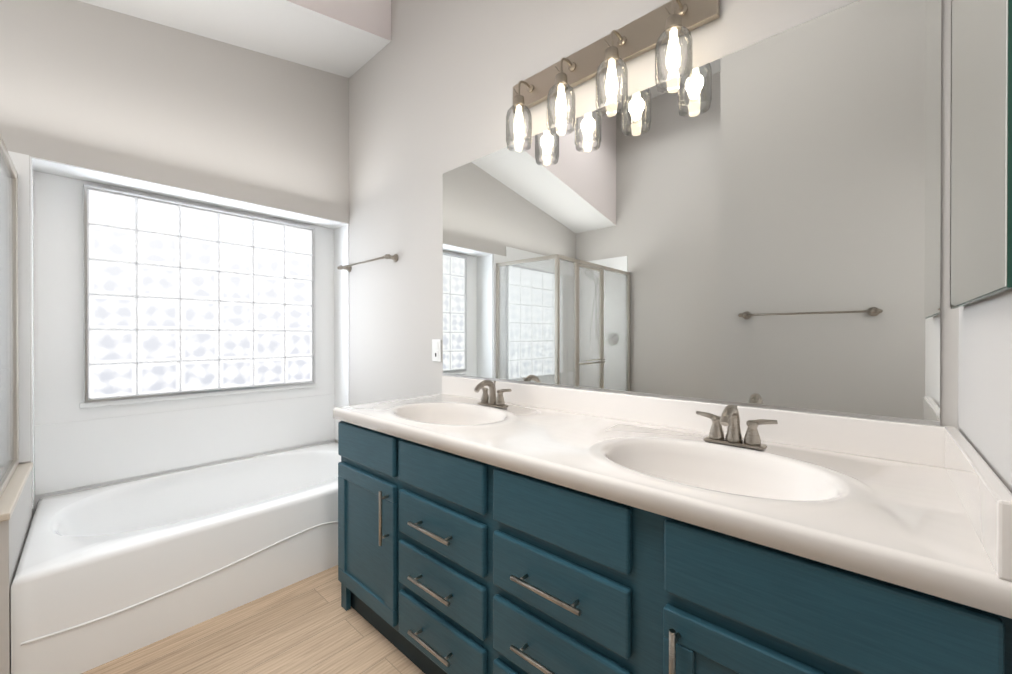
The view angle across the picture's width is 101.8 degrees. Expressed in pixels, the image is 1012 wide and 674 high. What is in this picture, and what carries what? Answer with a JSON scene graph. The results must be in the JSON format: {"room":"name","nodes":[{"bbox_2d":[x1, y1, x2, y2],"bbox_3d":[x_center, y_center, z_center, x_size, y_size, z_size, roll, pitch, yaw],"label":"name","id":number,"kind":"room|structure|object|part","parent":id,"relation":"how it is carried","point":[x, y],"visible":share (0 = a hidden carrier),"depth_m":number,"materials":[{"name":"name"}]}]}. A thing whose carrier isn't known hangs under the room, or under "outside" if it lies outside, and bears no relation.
{"room":"bathroom","nodes":[
{"label":"bathroom","id":0,"kind":"room"},
{"bbox_2d":[0,0,348,517],"bbox_3d":[-2.171,-0.697,1.884,0.220,3.700,2.930,0,0,42],"label":"wall","id":1,"kind":"structure","parent":0,"point":[115,92],"depth_m":2.16,"materials":[{"name":"grey paint"}]},
{"bbox_2d":[8,151,30,462],"bbox_3d":[-2.150,-0.126,1.735,0.006,1.339,0.184,0,0,42],"label":"wall","id":2,"kind":"structure","parent":1,"relation":"attached to","point":[20,161],"depth_m":1.79,"materials":[{"name":"white paint"}]},
{"bbox_2d":[32,157,347,228],"bbox_3d":[-1.680,-0.795,2.425,0.217,0.006,1.458,0,0,42],"label":"wall","id":3,"kind":"structure","parent":1,"relation":"attached to","point":[80,173],"depth_m":2.24,"materials":[{"name":"white paint"}]},
{"bbox_2d":[33,171,334,514],"bbox_3d":[-2.337,-0.697,1.954,0.120,3.700,3.050,0,0,42],"label":"wall","id":4,"kind":"structure","parent":0,"point":[58,309],"depth_m":2.05,"materials":[{"name":"white paint"}]},
{"bbox_2d":[34,394,334,495],"bbox_3d":[-1.757,0.589,2.502,0.006,0.335,1.462,0,0,42],"label":"backsplash","id":5,"kind":"structure","parent":4,"relation":"attached to","point":[73,455],"depth_m":2.33,"materials":[{"name":"white"}]},
{"bbox_2d":[79,383,316,407],"bbox_3d":[-1.748,0.343,2.499,0.020,0.026,1.175,0,0,42],"label":"window sill","id":6,"kind":"structure","parent":4,"relation":"attached to","point":[127,401],"depth_m":2.38,"materials":[{"name":"white paint"}]},
{"bbox_2d":[83,184,314,402],"bbox_3d":[-1.742,-0.219,2.493,0.030,1.098,1.143,0,0,42],"label":"window","id":7,"kind":"structure","parent":4,"relation":"in","point":[179,298],"depth_m":2.38,"materials":[{"name":"white glass"}]},
{"bbox_2d":[81,565,424,673],"bbox_3d":[-0.673,1.208,0.529,4.870,0.100,3.530,0,0,42],"label":"floor","id":8,"kind":"structure","parent":0,"point":[310,625],"depth_m":1.54,"materials":[{"name":"brown wood"}]},
{"bbox_2d":[0,470,31,673],"bbox_3d":[-1.892,0.865,1.487,0.729,0.580,0.215,0,0,42],"label":"wall","id":9,"kind":"structure","parent":8,"relation":"on","point":[14,529],"depth_m":1.31,"materials":[{"name":"grey paint"}]},
{"bbox_2d":[0,462,32,521],"bbox_3d":[-1.889,0.563,1.478,0.743,0.023,0.232,0,0,42],"label":"wall ledge","id":10,"kind":"object","parent":9,"relation":"on","point":[11,494],"visible":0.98,"depth_m":1.48,"materials":[{"name":"beige stone"}]},
{"bbox_2d":[30,156,34,508],"bbox_3d":[-2.173,-0.019,1.886,0.217,1.554,0.006,0,0,42],"label":"wall surround","id":11,"kind":"object","parent":9,"relation":"attached to","point":[32,313],"visible":0.93,"depth_m":1.82,"materials":[{"name":"white"}]},
{"bbox_2d":[11,441,340,673],"bbox_3d":[-1.412,0.913,2.168,0.962,0.479,1.490,0,0,42],"label":"bathtub","id":12,"kind":"object","parent":8,"relation":"on","point":[106,573],"visible":0.77,"depth_m":1.70,"materials":[{"name":"white plastic"}]},
{"bbox_2d":[333,375,1011,673],"bbox_3d":[0.141,0.670,1.336,1.846,0.971,0.629,0,0,42],"label":"bathroom vanity","id":13,"kind":"object","parent":8,"relation":"on","point":[491,527],"visible":1,"depth_m":0.95,"materials":[{"name":"blue wood"}]},
{"bbox_3d":[-0.434,0.640,1.460,0.012,0.190,0.038,0,0,42],"label":"handle","id":14,"kind":"part","parent":13,"relation":"part of","materials":[{"name":"silver metal"}]},
{"bbox_3d":[-0.232,0.604,1.276,0.200,0.012,0.038,0,0,42],"label":"handle","id":15,"kind":"part","parent":13,"relation":"part of","materials":[{"name":"silver metal"}]},
{"bbox_3d":[-0.232,0.781,1.277,0.200,0.012,0.038,0,0,42],"label":"handle","id":16,"kind":"part","parent":13,"relation":"part of","materials":[{"name":"silver metal"}]},
{"bbox_3d":[-0.232,0.957,1.278,0.200,0.012,0.038,0,0,42],"label":"handle","id":17,"kind":"part","parent":13,"relation":"part of","materials":[{"name":"silver metal"}]},
{"bbox_2d":[474,380,511,407],"bbox_3d":[-0.086,0.241,1.750,0.204,0.116,0.130,0,0,42],"label":"faucet","id":18,"kind":"object","parent":13,"relation":"on","point":[487,401],"depth_m":1.75,"materials":[{"name":"silver metal"}]},
{"bbox_3d":[0.097,0.782,0.978,0.200,0.012,0.038,0,0,42],"label":"handle","id":19,"kind":"part","parent":13,"relation":"part of","materials":[{"name":"silver metal"}]},
{"bbox_3d":[0.097,0.605,0.978,0.200,0.012,0.038,0,0,42],"label":"handle","id":20,"kind":"part","parent":13,"relation":"part of","materials":[{"name":"silver metal"}]},
{"bbox_3d":[0.319,0.642,0.776,0.012,0.190,0.038,0,0,42],"label":"handle","id":21,"kind":"part","parent":13,"relation":"part of","materials":[{"name":"silver metal"}]},
{"bbox_2d":[696,405,777,449],"bbox_3d":[0.609,0.243,1.118,0.204,0.116,0.130,0,0,42],"label":"faucet","id":22,"kind":"object","parent":13,"relation":"on","point":[716,440],"depth_m":1.13,"materials":[{"name":"silver metal"}]},
{"bbox_2d":[335,0,958,442],"bbox_3d":[-0.072,-0.697,2.037,3.360,3.700,0.120,0,0,42],"label":"wall","id":23,"kind":"structure","parent":0,"point":[433,82],"depth_m":2.22,"materials":[{"name":"grey paint"}]},
{"bbox_2d":[334,223,348,439],"bbox_3d":[-1.188,-0.022,2.969,0.217,1.554,0.005,0,0,42],"label":"wall surround","id":24,"kind":"object","parent":23,"relation":"attached to","point":[341,320],"visible":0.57,"depth_m":2.96,"materials":[{"name":"white"}]},
{"bbox_2d":[337,254,397,271],"bbox_3d":[-0.909,-0.479,2.664,0.656,0.051,0.075,0,0,42],"label":"towel rail","id":25,"kind":"object","parent":23,"relation":"attached to","point":[394,257],"visible":1,"depth_m":2.58,"materials":[{"name":"silver metal"}]},
{"bbox_2d":[432,339,440,361],"bbox_3d":[-0.378,0.072,2.228,0.075,0.120,0.010,0,0,42],"label":"electrical outlet plate","id":26,"kind":"object","parent":23,"relation":"attached to","point":[436,349],"visible":1,"depth_m":2.22,"materials":[{"name":"white plastic"}]},
{"bbox_2d":[506,0,719,150],"bbox_3d":[0.303,-0.949,1.505,0.840,0.328,0.158,0,0,42],"label":"sconce","id":27,"kind":"object","parent":23,"relation":"attached to","point":[671,21],"visible":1,"depth_m":1.45,"materials":[{"name":"silver metal"}]},
{"bbox_2d":[506,104,531,150],"bbox_3d":[0.053,-0.868,1.699,0.110,0.165,0.110,0,0,42],"label":"shade","id":28,"kind":"object","parent":27,"relation":"on","point":[518,123],"depth_m":1.70,"materials":[{"name":"clear glass"}]},
{"bbox_3d":[0.053,-0.887,1.699,0.043,0.131,0.044,0,0,42],"label":"bulb","id":29,"kind":"part","parent":27,"relation":"part of","materials":[{"name":"white glass"}]},
{"bbox_3d":[0.072,-1.014,1.720,0.048,0.127,0.104,0,0,42],"label":"arm","id":30,"kind":"part","parent":27,"relation":"part of"},
{"bbox_3d":[0.209,-0.887,1.558,0.043,0.131,0.044,0,0,42],"label":"bulb","id":31,"kind":"part","parent":27,"relation":"part of","materials":[{"name":"white glass"}]},
{"bbox_2d":[547,82,575,134],"bbox_3d":[0.209,-0.868,1.558,0.110,0.165,0.110,0,0,42],"label":"shade","id":32,"kind":"object","parent":27,"relation":"on","point":[561,107],"depth_m":1.56,"materials":[{"name":"clear glass"}]},
{"bbox_3d":[0.228,-1.013,1.578,0.048,0.127,0.104,0,0,42],"label":"arm","id":33,"kind":"part","parent":27,"relation":"part of"},
{"bbox_2d":[595,57,627,116],"bbox_3d":[0.364,-0.867,1.417,0.110,0.165,0.110,0,0,42],"label":"shade","id":34,"kind":"object","parent":27,"relation":"on","point":[611,86],"depth_m":1.42,"materials":[{"name":"clear glass"}]},
{"bbox_3d":[0.364,-0.886,1.417,0.043,0.131,0.044,0,0,42],"label":"bulb","id":35,"kind":"part","parent":27,"relation":"part of","materials":[{"name":"white glass"}]},
{"bbox_3d":[0.383,-1.012,1.437,0.048,0.127,0.104,0,0,42],"label":"arm","id":36,"kind":"part","parent":27,"relation":"part of"},
{"bbox_3d":[0.520,-0.886,1.276,0.043,0.131,0.044,0,0,42],"label":"bulb","id":37,"kind":"part","parent":27,"relation":"part of","materials":[{"name":"white glass"}]},
{"bbox_2d":[655,25,692,93],"bbox_3d":[0.520,-0.867,1.276,0.110,0.165,0.110,0,0,42],"label":"shade","id":38,"kind":"object","parent":27,"relation":"on","point":[673,57],"depth_m":1.27,"materials":[{"name":"clear glass"}]},
{"bbox_3d":[0.538,-1.012,1.296,0.048,0.127,0.104,0,0,42],"label":"arm","id":39,"kind":"part","parent":27,"relation":"part of"},
{"bbox_2d":[442,373,939,425],"bbox_3d":[0.339,0.201,1.576,1.825,0.010,0.010,0,0,42],"label":"channel","id":40,"kind":"object","parent":23,"relation":"attached to","point":[906,420],"visible":1,"depth_m":1.24,"materials":[{"name":"silver metal"}]},
{"bbox_2d":[443,0,940,421],"bbox_3d":[0.341,-0.332,1.575,1.825,1.067,0.006,0,0,42],"label":"wall mirror","id":41,"kind":"object","parent":23,"relation":"attached to","point":[758,223],"visible":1,"depth_m":1.24,"materials":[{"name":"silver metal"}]},
{"bbox_2d":[442,375,944,467],"bbox_3d":[0.348,0.254,1.559,1.842,0.096,0.020,0,0,42],"label":"backsplash","id":42,"kind":"structure","parent":23,"relation":"attached to","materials":[{"name":"white stone"}]},
{"bbox_2d":[958,289,1011,492],"bbox_3d":[0.766,-0.692,0.552,0.120,3.700,0.950,0,0,42],"label":"wall","id":43,"kind":"structure","parent":0,"point":[985,385],"depth_m":0.69,"materials":[{"name":"grey paint"}]},
{"bbox_2d":[950,0,1011,308],"bbox_3d":[0.796,-0.606,0.691,0.020,1.092,0.539,0,0,42],"label":"upper cabinet","id":44,"kind":"object","parent":43,"relation":"attached to","point":[981,163],"visible":1,"depth_m":0.63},
{"bbox_3d":[-2.142,1.108,0.719,0.120,0.100,1.227,0,0,42],"label":"shower curb","id":45,"kind":"object","parent":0,"visible":0},
{"bbox_2d":[0,134,18,496],"bbox_3d":[-2.303,0.177,0.996,0.776,1.760,1.421,0,0,42],"label":"shower door","id":46,"kind":"structure","parent":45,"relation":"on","point":[9,395],"depth_m":1.67,"materials":[{"name":"glass"}]},
{"bbox_3d":[-1.871,-0.079,1.522,0.666,1.213,0.032,0,0,42],"label":"glass","id":47,"kind":"part","parent":46,"relation":"part of","materials":[{"name":"clear glass"}]},
{"bbox_3d":[-0.673,-2.592,0.515,4.870,0.100,3.530,0,0,42],"label":"ceiling","id":48,"kind":"structure","parent":0,"visible":0},
{"bbox_2d":[78,0,390,77],"bbox_3d":[-1.890,-1.903,1.624,0.540,1.286,2.930,0,0,42],"label":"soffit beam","id":49,"kind":"structure","parent":48,"relation":"attached to","point":[347,38],"depth_m":2.29,"materials":[{"name":"white paint"}]}
]}

